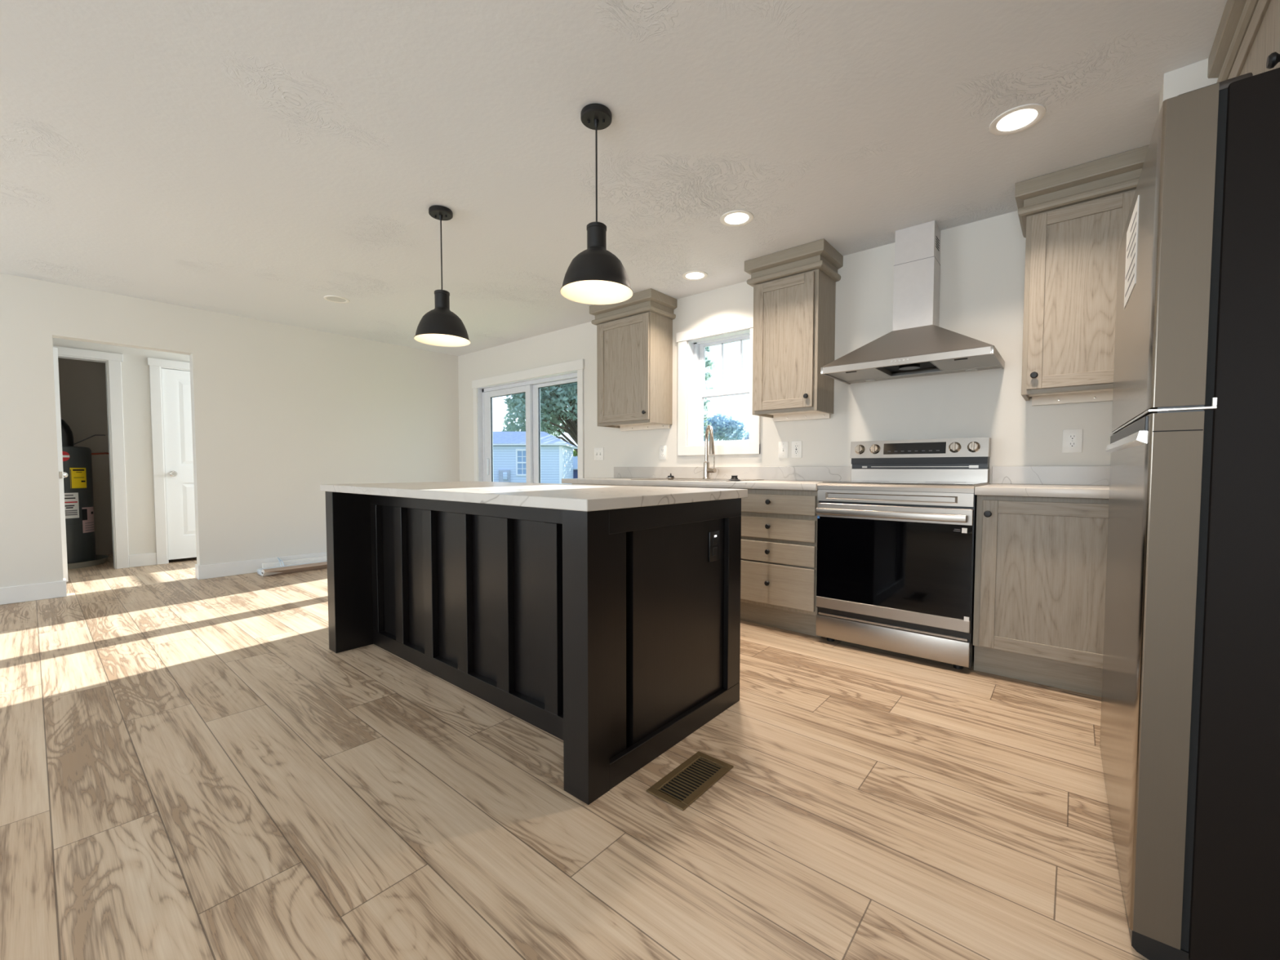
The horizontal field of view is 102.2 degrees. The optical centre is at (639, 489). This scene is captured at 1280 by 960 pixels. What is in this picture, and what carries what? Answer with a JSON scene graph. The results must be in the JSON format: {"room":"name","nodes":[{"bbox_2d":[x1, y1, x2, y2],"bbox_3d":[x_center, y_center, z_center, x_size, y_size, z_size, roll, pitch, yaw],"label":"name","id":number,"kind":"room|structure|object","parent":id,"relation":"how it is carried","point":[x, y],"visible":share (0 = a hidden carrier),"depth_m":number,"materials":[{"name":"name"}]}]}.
{"room":"kitchen","nodes":[
{"label":"kitchen","id":0,"kind":"room"},
{"bbox_2d":[57,357,113,555],"bbox_3d":[-5.776,-0.442,5.644,1.315,2.419,2.400,2,3,40],"label":"wall","id":1,"kind":"structure","parent":0,"point":[82,384],"depth_m":5.91,"materials":[{"name":"paint"}]},
{"bbox_2d":[52,337,189,560],"bbox_3d":[-5.564,-0.407,4.782,0.120,2.419,6.955,2,3,40],"label":"wall","id":2,"kind":"structure","parent":0,"point":[135,387],"depth_m":5.24,"materials":[{"name":"beige paint"}]},
{"bbox_2d":[53,346,68,582],"bbox_3d":[-5.312,-0.208,4.516,0.642,2.020,0.151,0,2,11],"label":"door","id":3,"kind":"structure","parent":2,"relation":"in","point":[62,475],"depth_m":4.45,"materials":[{"name":"white paint"}]},
{"bbox_2d":[53,346,128,568],"bbox_3d":[-5.467,-0.268,4.885,0.144,2.133,0.867,2,3,40],"label":"trim","id":4,"kind":"structure","parent":2,"relation":"attached to","point":[113,369],"depth_m":5.12,"materials":[{"name":"white paint"}]},
{"bbox_2d":[128,552,156,567],"bbox_3d":[-5.090,0.720,5.287,0.014,0.126,0.205,2,3,40],"label":"baseboard","id":5,"kind":"structure","parent":2,"relation":"attached to","point":[144,559],"depth_m":5.28,"materials":[{"name":"white paint"}]},
{"bbox_2d":[146,357,190,564],"bbox_3d":[-4.763,-0.300,5.719,0.144,2.130,0.964,2,3,40],"label":"trim","id":6,"kind":"structure","parent":2,"relation":"attached to","point":[156,365],"depth_m":5.36,"materials":[{"name":"white paint"}]},
{"bbox_2d":[161,368,196,559],"bbox_3d":[-4.727,-0.271,5.686,0.093,2.005,0.742,2,3,40],"label":"door","id":7,"kind":"structure","parent":2,"relation":"in","point":[176,388],"depth_m":5.50,"materials":[{"name":"white paint"}]},
{"bbox_2d":[0,272,459,587],"bbox_3d":[-4.591,-0.373,3.962,0.126,2.419,6.955,2,3,40],"label":"wall","id":8,"kind":"structure","parent":0,"point":[281,412],"depth_m":4.86,"materials":[{"name":"beige paint"}]},
{"bbox_2d":[0,577,66,604],"bbox_3d":[-5.678,0.826,2.711,0.140,0.126,3.568,2,3,40],"label":"baseboard","id":9,"kind":"structure","parent":8,"relation":"attached to","point":[34,592],"depth_m":3.90,"materials":[{"name":"white paint"}]},
{"bbox_2d":[195,551,326,579],"bbox_3d":[-3.181,0.705,5.670,0.140,0.126,2.595,2,3,40],"label":"baseboard","id":10,"kind":"structure","parent":8,"relation":"attached to","point":[233,568],"depth_m":4.85,"materials":[{"name":"white paint"}]},
{"bbox_2d":[0,553,1148,959],"bbox_3d":[-3.016,0.891,2.683,9.980,0.001,7.056,2,3,40],"label":"floor","id":11,"kind":"structure","parent":0,"point":[190,769],"depth_m":1.52,"materials":[{"name":"brown wood"}]},
{"bbox_2d":[67,555,108,569],"bbox_3d":[-5.942,0.754,5.290,0.704,0.058,0.704,2,3,40],"label":"pan","id":12,"kind":"object","parent":11,"relation":"on","point":[100,559],"visible":0.33,"depth_m":5.27,"materials":[{"name":"grey metal"}]},
{"bbox_2d":[61,418,108,564],"bbox_3d":[-5.917,-0.023,5.365,0.550,1.589,1.143,0,2,4],"label":"water heater","id":13,"kind":"object","parent":12,"relation":"on","point":[77,460],"visible":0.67,"depth_m":5.23,"materials":[{"name":"grey metal"}]},
{"bbox_2d":[81,508,87,519],"bbox_3d":[-5.685,0.255,5.287,0.003,0.115,0.051,0,2,-4],"label":"print","id":14,"kind":"object","parent":13,"relation":"attached to","point":[84,511],"depth_m":5.28,"materials":[{"name":"black"}]},
{"bbox_2d":[257,555,327,575],"bbox_3d":[-3.215,0.714,5.342,0.210,0.133,1.230,2,3,40],"label":"bundle","id":15,"kind":"object","parent":11,"relation":"on","point":[281,563],"visible":0.41,"depth_m":5.12,"materials":[{"name":"white plastic"}]},
{"bbox_2d":[261,561,327,576],"bbox_3d":[-3.112,0.754,5.207,0.097,0.066,1.156,2,3,40],"label":"carton","id":16,"kind":"object","parent":11,"relation":"on","point":[284,570],"visible":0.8,"depth_m":4.94,"materials":[{"name":"cardboard"}]},
{"bbox_2d":[324,491,741,804],"bbox_3d":[-0.645,0.459,2.526,2.052,0.878,0.906,2,3,40],"label":"kitchen island","id":17,"kind":"object","parent":11,"relation":"on","point":[615,634],"visible":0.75,"depth_m":2.03,"materials":[{"name":"black wood"}]},
{"bbox_2d":[320,481,747,511],"bbox_3d":[-0.643,0.003,2.506,2.086,0.036,0.945,2,3,40],"label":"island countertop","id":18,"kind":"structure","parent":17,"relation":"on","point":[576,497],"depth_m":1.94,"materials":[{"name":"white stone"}]},
{"bbox_2d":[708,530,719,562],"bbox_3d":[0.299,0.227,2.072,0.009,0.120,0.074,2,3,40],"label":"wall outlet","id":19,"kind":"object","parent":17,"relation":"attached to","point":[713,536],"visible":1,"depth_m":2.06,"materials":[{"name":"black plastic"}]},
{"bbox_2d":[712,537,717,545],"bbox_3d":[0.301,0.206,2.069,0.004,0.032,0.032,2,3,40],"label":"receptacle","id":20,"kind":"object","parent":19,"relation":"attached to","point":[714,539],"depth_m":2.07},
{"bbox_2d":[712,546,717,555],"bbox_3d":[0.301,0.248,2.071,0.004,0.032,0.032,2,3,40],"label":"receptacle","id":21,"kind":"object","parent":19,"relation":"attached to","point":[714,548],"depth_m":2.07,"materials":[{"name":"black plastic"}]},
{"bbox_2d":[572,483,625,485],"bbox_3d":[-0.168,0.385,4.382,0.598,0.874,0.651,2,3,40],"label":"base cabinet","id":22,"kind":"object","parent":11,"relation":"on","point":[572,483],"visible":0.02,"depth_m":4.14,"materials":[{"name":"grey wood"}]},
{"bbox_2d":[625,484,727,488],"bbox_3d":[0.405,0.405,3.899,0.898,0.874,0.651,2,3,40],"label":"base cabinet","id":23,"kind":"object","parent":11,"relation":"on","point":[625,485],"visible":0.02,"depth_m":3.64,"materials":[{"name":"grey wood"}]},
{"bbox_2d":[561,466,852,490],"bbox_3d":[0.384,-0.104,3.892,2.176,0.140,0.661,2,3,40],"label":"countertop","id":24,"kind":"structure","parent":23,"relation":"on","point":[778,477],"depth_m":3.75,"materials":[{"name":"white stone"}]},
{"bbox_2d":[631,478,764,481],"bbox_3d":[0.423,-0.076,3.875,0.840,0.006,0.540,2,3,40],"label":"sink","id":25,"kind":"object","parent":24,"relation":"in","point":[667,479],"visible":0.87,"depth_m":3.81,"materials":[{"name":"silver metal"}]},
{"bbox_2d":[666,473,675,479],"bbox_3d":[0.230,-0.098,3.861,0.068,0.049,0.068,2,3,40],"label":"strainer","id":26,"kind":"object","parent":25,"relation":"on","point":[670,477],"visible":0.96,"depth_m":3.84,"materials":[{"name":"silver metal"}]},
{"bbox_2d":[666,478,728,480],"bbox_3d":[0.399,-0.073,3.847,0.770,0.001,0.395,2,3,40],"label":"basin","id":27,"kind":"object","parent":25,"relation":"in","point":[667,478],"depth_m":3.98,"materials":[{"name":"metal"}]},
{"bbox_2d":[728,475,740,480],"bbox_3d":[0.641,-0.078,3.502,0.080,0.034,0.080,2,3,40],"label":"stopper","id":28,"kind":"object","parent":25,"relation":"on","point":[733,477],"visible":0.98,"depth_m":3.48,"materials":[{"name":"silver metal"}]},
{"bbox_2d":[702,425,716,479],"bbox_3d":[0.546,-0.288,3.958,0.086,0.413,0.205,0,2,-11],"label":"faucet","id":29,"kind":"object","parent":24,"relation":"on","point":[707,469],"visible":1,"depth_m":4.00,"materials":[{"name":"silver metal"}]},
{"bbox_2d":[645,751,733,810],"bbox_3d":[0.166,0.931,1.665,0.142,0.006,0.292,2,3,40],"label":"floor vent","id":30,"kind":"object","parent":11,"relation":"in","point":[680,792],"visible":1,"depth_m":1.65,"materials":[{"name":"brown metal"}]},
{"bbox_2d":[727,488,821,637],"bbox_3d":[0.983,0.425,3.412,0.609,0.874,0.651,2,3,40],"label":"base cabinet","id":31,"kind":"object","parent":11,"relation":"on","point":[779,557],"visible":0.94,"depth_m":3.15,"materials":[{"name":"grey wood"}]},
{"bbox_2d":[815,437,991,669],"bbox_3d":[1.494,0.293,2.945,0.761,1.176,0.683,2,3,40],"label":"electric range","id":32,"kind":"object","parent":11,"relation":"on","point":[896,540],"visible":1,"depth_m":2.74,"materials":[{"name":"silver metal"}]},
{"bbox_2d":[817,480,989,493],"bbox_3d":[1.484,-0.022,2.921,0.759,0.041,0.563,2,3,40],"label":"cooktop","id":33,"kind":"object","parent":32,"relation":"in","point":[852,486],"depth_m":2.77,"materials":[{"name":"grey metal"}]},
{"bbox_2d":[973,494,1109,697],"bbox_3d":[2.095,0.464,2.475,0.762,0.874,0.651,2,3,40],"label":"base cabinet","id":34,"kind":"object","parent":11,"relation":"on","point":[1041,562],"visible":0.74,"depth_m":2.34,"materials":[{"name":"grey wood"}]},
{"bbox_2d":[974,466,1110,498],"bbox_3d":[2.092,-0.044,2.453,0.764,0.140,0.661,2,3,40],"label":"countertop","id":35,"kind":"structure","parent":34,"relation":"on","point":[1067,482],"depth_m":2.66,"materials":[{"name":"white stone"}]},
{"bbox_2d":[1099,67,1279,959],"bbox_3d":[1.593,0.090,1.147,0.796,1.730,0.914,2,3,39],"label":"refrigerator","id":36,"kind":"object","parent":11,"relation":"on","point":[1189,740],"visible":1,"depth_m":0.98,"materials":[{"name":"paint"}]},
{"bbox_2d":[1124,213,1136,297],"bbox_3d":[1.295,-0.613,1.364,0.001,0.156,0.220,2,3,39],"label":"print","id":37,"kind":"object","parent":36,"relation":"attached to","point":[1135,213],"depth_m":1.33},
{"bbox_2d":[0,0,1226,355],"bbox_3d":[-2.956,-1.585,2.558,10.100,0.120,7.235,2,3,40],"label":"ceiling","id":38,"kind":"structure","parent":0,"point":[263,160],"depth_m":2.20,"materials":[{"name":"paint"}]},
{"bbox_2d":[324,295,349,302],"bbox_3d":[-2.543,-1.594,4.330,0.188,0.006,0.188,2,3,40],"label":"recessed light","id":39,"kind":"object","parent":38,"relation":"in","point":[335,299],"visible":1,"depth_m":4.32,"materials":[{"name":"white plastic"}]},
{"bbox_2d":[413,204,471,346],"bbox_3d":[-1.096,-1.181,2.854,0.295,0.706,0.295,2,3,40],"label":"pendant lamp","id":40,"kind":"object","parent":38,"relation":"hanging from","point":[439,326],"visible":1,"depth_m":2.82,"materials":[{"name":"black metal"}]},
{"bbox_2d":[560,103,633,304],"bbox_3d":[-0.175,-1.149,2.078,0.295,0.706,0.295,2,3,40],"label":"pendant lamp","id":41,"kind":"object","parent":38,"relation":"hanging from","point":[595,276],"visible":1,"depth_m":2.05,"materials":[{"name":"black metal"}]},
{"bbox_2d":[682,270,707,280],"bbox_3d":[0.404,-1.571,3.795,0.188,0.006,0.188,2,3,40],"label":"recessed light","id":42,"kind":"object","parent":38,"relation":"in","point":[695,275],"visible":1,"depth_m":3.79,"materials":[{"name":"white plastic"}]},
{"bbox_2d":[720,209,753,226],"bbox_3d":[0.547,-1.535,2.927,0.188,0.006,0.188,2,3,40],"label":"recessed light","id":43,"kind":"object","parent":38,"relation":"in","point":[735,218],"visible":1,"depth_m":2.92,"materials":[{"name":"white plastic"}]},
{"bbox_2d":[988,103,1045,135],"bbox_3d":[1.532,-1.501,2.100,0.188,0.006,0.188,2,3,40],"label":"recessed light","id":44,"kind":"object","parent":38,"relation":"in","point":[1019,118],"visible":1,"depth_m":2.10,"materials":[{"name":"white plastic"}]},
{"bbox_2d":[457,210,1112,484],"bbox_3d":[-0.676,-0.426,5.312,10.100,2.419,0.160,2,3,40],"label":"wall","id":45,"kind":"structure","parent":0,"point":[982,262],"depth_m":3.29,"materials":[{"name":"beige paint"}]},
{"bbox_2d":[471,359,584,481],"bbox_3d":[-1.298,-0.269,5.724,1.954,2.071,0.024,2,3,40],"label":"trim","id":46,"kind":"structure","parent":45,"relation":"attached to","point":[576,365],"depth_m":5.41,"materials":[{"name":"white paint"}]},
{"bbox_2d":[482,373,577,483],"bbox_3d":[-1.231,-0.225,5.809,1.775,1.975,0.130,2,3,40],"label":"door","id":47,"kind":"structure","parent":45,"relation":"in","point":[531,388],"depth_m":5.77,"materials":[{"name":"white plastic"}]},
{"bbox_2d":[594,447,603,460],"bbox_3d":[-0.400,-0.344,4.966,0.124,0.120,0.018,2,3,40],"label":"light switch","id":48,"kind":"object","parent":45,"relation":"attached to","point":[598,451],"visible":1,"depth_m":4.96,"materials":[{"name":"white plastic"}]},
{"bbox_2d":[589,288,676,431],"bbox_3d":[-0.067,-1.062,4.439,0.694,1.073,0.350,2,3,40],"label":"upper cabinet","id":49,"kind":"object","parent":45,"relation":"attached to","point":[634,335],"visible":1,"depth_m":4.29,"materials":[{"name":"grey wood"}]},
{"bbox_2d":[659,445,666,459],"bbox_3d":[0.197,-0.320,4.468,0.076,0.120,0.010,2,3,40],"label":"wall outlet","id":50,"kind":"object","parent":45,"relation":"attached to","point":[663,449],"visible":1,"depth_m":4.46,"materials":[{"name":"white plastic"}]},
{"bbox_2d":[675,316,760,455],"bbox_3d":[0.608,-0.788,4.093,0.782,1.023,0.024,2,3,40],"label":"trim","id":51,"kind":"structure","parent":45,"relation":"attached to","point":[682,338],"depth_m":4.14,"materials":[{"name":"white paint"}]},
{"bbox_2d":[693,333,750,444],"bbox_3d":[0.697,-0.792,4.187,0.586,0.868,0.085,2,3,40],"label":"window","id":52,"kind":"structure","parent":45,"relation":"in","point":[700,393],"depth_m":4.30,"materials":[{"name":"white plastic"}]},
{"bbox_2d":[613,466,852,481],"bbox_3d":[0.590,-0.134,4.137,2.176,0.101,0.019,2,3,40],"label":"backsplash","id":53,"kind":"structure","parent":45,"relation":"attached to","point":[833,473],"depth_m":3.92,"materials":[{"name":"white stone"}]},
{"bbox_2d":[778,441,788,457],"bbox_3d":[1.040,-0.289,3.753,0.074,0.120,0.018,2,3,40],"label":"light switch","id":54,"kind":"object","parent":45,"relation":"attached to","point":[783,446],"visible":1,"depth_m":3.75,"materials":[{"name":"white plastic"}]},
{"bbox_2d":[744,238,843,422],"bbox_3d":[1.034,-1.023,3.511,0.547,1.073,0.350,2,3,40],"label":"upper cabinet","id":55,"kind":"object","parent":45,"relation":"attached to","point":[794,288],"visible":1,"depth_m":3.39,"materials":[{"name":"grey wood"}]},
{"bbox_2d":[791,440,801,457],"bbox_3d":[1.119,-0.287,3.691,0.076,0.120,0.010,2,3,40],"label":"wall outlet","id":56,"kind":"object","parent":45,"relation":"attached to","point":[796,445],"visible":1,"depth_m":3.69,"materials":[{"name":"white plastic"}]},
{"bbox_2d":[794,444,799,454],"bbox_3d":[1.118,-0.287,3.689,0.034,0.068,0.003,2,3,40],"label":"receptacle","id":57,"kind":"object","parent":56,"relation":"attached to","point":[796,446],"depth_m":3.69,"materials":[{"name":"white plastic"}]},
{"bbox_2d":[820,220,1004,384],"bbox_3d":[1.559,-1.109,2.964,0.855,0.858,0.502,2,3,40],"label":"range hood","id":58,"kind":"object","parent":45,"relation":"attached to","point":[916,342],"visible":1,"depth_m":2.98,"materials":[{"name":"metal"}]},
{"bbox_2d":[845,361,1001,383],"bbox_3d":[1.563,-0.704,2.986,0.829,0.032,0.487,2,3,40],"label":"rim","id":59,"kind":"object","parent":58,"relation":"on","point":[861,371],"depth_m":2.97,"materials":[{"name":"silver metal"}]},
{"bbox_2d":[965,368,977,371],"bbox_3d":[1.900,-0.685,2.960,0.060,0.004,0.060,2,3,40],"label":"hood light","id":60,"kind":"object","parent":58,"relation":"attached to","point":[966,370],"depth_m":2.96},
{"bbox_2d":[991,466,1110,485],"bbox_3d":[2.299,-0.074,2.697,0.764,0.101,0.019,2,3,40],"label":"backsplash","id":61,"kind":"structure","parent":45,"relation":"attached to","point":[1037,475],"depth_m":2.76,"materials":[{"name":"white stone"}]},
{"bbox_2d":[1062,428,1082,453],"bbox_3d":[2.275,-0.256,2.716,0.080,0.122,0.010,2,3,40],"label":"wall outlet","id":62,"kind":"object","parent":45,"relation":"attached to","point":[1072,438],"visible":1,"depth_m":2.71,"materials":[{"name":"white plastic"}]},
{"bbox_2d":[1068,434,1076,439],"bbox_3d":[2.273,-0.276,2.713,0.033,0.033,0.003,2,3,40],"label":"receptacle","id":63,"kind":"object","parent":62,"relation":"attached to","point":[1071,437],"depth_m":2.71,"materials":[{"name":"white plastic"}]},
{"bbox_2d":[1068,441,1076,447],"bbox_3d":[2.273,-0.237,2.715,0.033,0.033,0.003,2,3,40],"label":"receptacle","id":64,"kind":"object","parent":62,"relation":"attached to","point":[1071,444],"depth_m":2.71,"materials":[{"name":"white plastic"}]},
{"bbox_2d":[1014,144,1149,405],"bbox_3d":[2.192,-0.983,2.535,0.569,1.073,0.350,2,3,40],"label":"upper cabinet","id":65,"kind":"object","parent":45,"relation":"attached to","point":[1073,220],"visible":0.76,"depth_m":2.46,"materials":[{"name":"grey wood"}]},
{"bbox_2d":[1159,58,1217,111],"bbox_3d":[2.218,-0.277,1.701,0.776,2.419,0.124,2,3,40],"label":"wall","id":66,"kind":"structure","parent":0,"point":[1193,77],"depth_m":1.82,"materials":[{"name":"beige paint"}]},
{"label":"outside","id":67,"kind":"structure","parent":0,"visible":0},
{"bbox_3d":[29.848,-1.691,81.912,180.000,0.200,156.285,2,3,40],"label":"ground","id":68,"kind":"structure","parent":67,"visible":0},
{"bbox_2d":[493,431,577,484],"bbox_3d":[-9.558,-1.463,29.165,11.560,3.630,4.960,0,2,0],"label":"house","id":69,"kind":"structure","parent":68,"relation":"on","point":[508,447],"depth_m":26.97,"materials":[{"name":"blue"}]},
{"bbox_2d":[573,456,577,478],"bbox_3d":[-3.648,-0.985,33.082,2.800,2.360,2.410,0,2,0],"label":"garden shed","id":70,"kind":"object","parent":68,"relation":"on","point":[575,458],"visible":0.12,"depth_m":32.20,"materials":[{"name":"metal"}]},
{"bbox_2d":[573,449,577,456],"bbox_3d":[-4.597,-2.426,49.906,6.768,3.862,2.974,0,2,2],"label":"tree","id":71,"kind":"object","parent":68,"relation":"on","point":[575,453],"visible":0.02,"depth_m":49.41,"materials":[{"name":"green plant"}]},
{"bbox_2d":[502,346,715,452],"bbox_3d":[-2.983,-5.683,38.901,17.060,11.272,8.024,0,2,2],"label":"shade tree","id":72,"kind":"object","parent":68,"relation":"on","point":[554,400],"visible":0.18,"depth_m":37.48,"materials":[{"name":"green plant"}]},
{"bbox_2d":[703,412,748,441],"bbox_3d":[8.899,-4.701,57.258,6.204,7.816,3.950,0,2,5],"label":"tree","id":73,"kind":"object","parent":68,"relation":"on","point":[724,427],"visible":0.73,"depth_m":56.30,"materials":[{"name":"green plant"}]},
{"bbox_2d":[743,431,749,439],"bbox_3d":[15.284,-4.622,66.027,5.777,6.946,3.876,0,2,11],"label":"tree","id":74,"kind":"object","parent":68,"relation":"on","point":[747,437],"visible":0.05,"depth_m":65.53,"materials":[{"name":"green plant"}]},
{"bbox_3d":[0.845,-0.183,-0.619,0.120,2.419,6.955,2,3,40],"label":"wall","id":75,"kind":"structure","parent":0,"visible":0},
{"bbox_2d":[1207,0,1279,83],"bbox_3d":[1.716,-1.178,0.988,0.669,0.557,1.642,2,3,40],"label":"upper cabinet","id":76,"kind":"object","parent":75,"relation":"attached to","point":[1246,40],"visible":0.34,"depth_m":1.46,"materials":[{"name":"grey wood"}]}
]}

